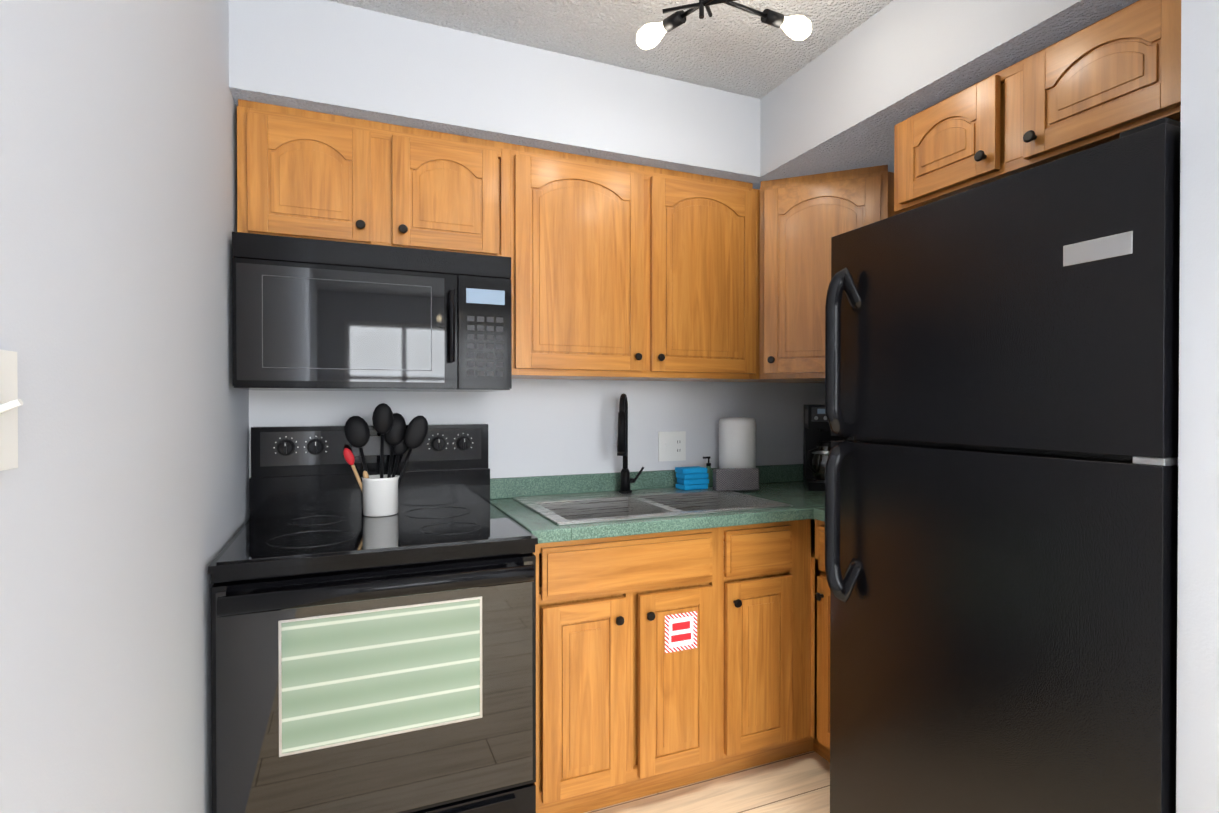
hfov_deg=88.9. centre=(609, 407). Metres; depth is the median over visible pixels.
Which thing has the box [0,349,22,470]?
switch plate
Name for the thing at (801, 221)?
upper cabinet
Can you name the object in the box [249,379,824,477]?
wall
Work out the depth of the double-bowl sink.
2.32 m
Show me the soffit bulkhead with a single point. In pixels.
(850, 100)
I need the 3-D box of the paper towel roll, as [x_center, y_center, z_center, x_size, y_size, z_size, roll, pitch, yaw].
[0.546,0.191,2.659,0.156,0.301,0.156,0,0,-23]
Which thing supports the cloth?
on the countertop
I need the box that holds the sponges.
[675,466,708,490]
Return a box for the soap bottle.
[703,456,712,486]
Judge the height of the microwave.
0.420 m
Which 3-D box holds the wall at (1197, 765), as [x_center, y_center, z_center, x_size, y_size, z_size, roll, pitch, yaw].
[1.347,0.043,1.114,0.870,2.450,0.130,0,0,-23]
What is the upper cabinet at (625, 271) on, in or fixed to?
attached to the wall at (543, 427)
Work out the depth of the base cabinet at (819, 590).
2.13 m
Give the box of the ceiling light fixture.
[636,0,811,49]
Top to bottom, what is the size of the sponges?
0.088 m
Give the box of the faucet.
[617,393,643,492]
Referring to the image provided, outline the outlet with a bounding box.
[658,431,685,460]
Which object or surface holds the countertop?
on the base cabinet at (665, 661)
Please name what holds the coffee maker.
on the countertop
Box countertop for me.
[490,464,824,543]
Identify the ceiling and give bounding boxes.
[328,0,893,98]
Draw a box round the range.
[208,424,537,812]
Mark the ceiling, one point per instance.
(727, 48)
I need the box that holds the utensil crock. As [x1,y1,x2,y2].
[343,403,427,516]
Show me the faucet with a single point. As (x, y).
(622, 450)
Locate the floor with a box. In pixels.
[585,751,829,812]
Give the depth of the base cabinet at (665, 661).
1.95 m
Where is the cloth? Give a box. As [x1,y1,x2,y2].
[713,468,758,490]
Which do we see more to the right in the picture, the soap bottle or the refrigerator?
the refrigerator
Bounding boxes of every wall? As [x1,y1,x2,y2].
[0,0,248,812]
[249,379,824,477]
[1176,0,1218,812]
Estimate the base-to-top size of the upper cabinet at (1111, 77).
0.292 m
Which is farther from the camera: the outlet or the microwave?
the outlet
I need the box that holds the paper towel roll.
[719,417,755,468]
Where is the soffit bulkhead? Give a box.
[229,0,1137,189]
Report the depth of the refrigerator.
1.24 m
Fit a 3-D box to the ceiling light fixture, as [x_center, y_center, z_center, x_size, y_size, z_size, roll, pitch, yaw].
[0.304,-1.087,1.572,0.606,0.194,0.490,0,0,-23]
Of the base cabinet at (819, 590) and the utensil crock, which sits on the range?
the utensil crock
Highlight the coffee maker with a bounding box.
[803,405,846,490]
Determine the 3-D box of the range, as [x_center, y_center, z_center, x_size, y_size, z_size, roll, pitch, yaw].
[-0.667,0.662,1.827,0.760,1.200,0.757,0,0,-23]
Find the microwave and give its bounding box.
[232,232,511,391]
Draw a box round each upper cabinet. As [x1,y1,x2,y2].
[237,99,755,381]
[718,165,899,382]
[894,0,1180,212]
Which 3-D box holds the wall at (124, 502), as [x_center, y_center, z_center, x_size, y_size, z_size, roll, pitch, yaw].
[-0.173,0.055,-0.569,0.150,2.450,5.600,0,0,-23]
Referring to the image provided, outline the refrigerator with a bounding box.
[825,117,1180,812]
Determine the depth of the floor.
2.03 m
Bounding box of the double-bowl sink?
[513,487,792,553]
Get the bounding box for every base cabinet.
[533,527,816,812]
[809,551,829,762]

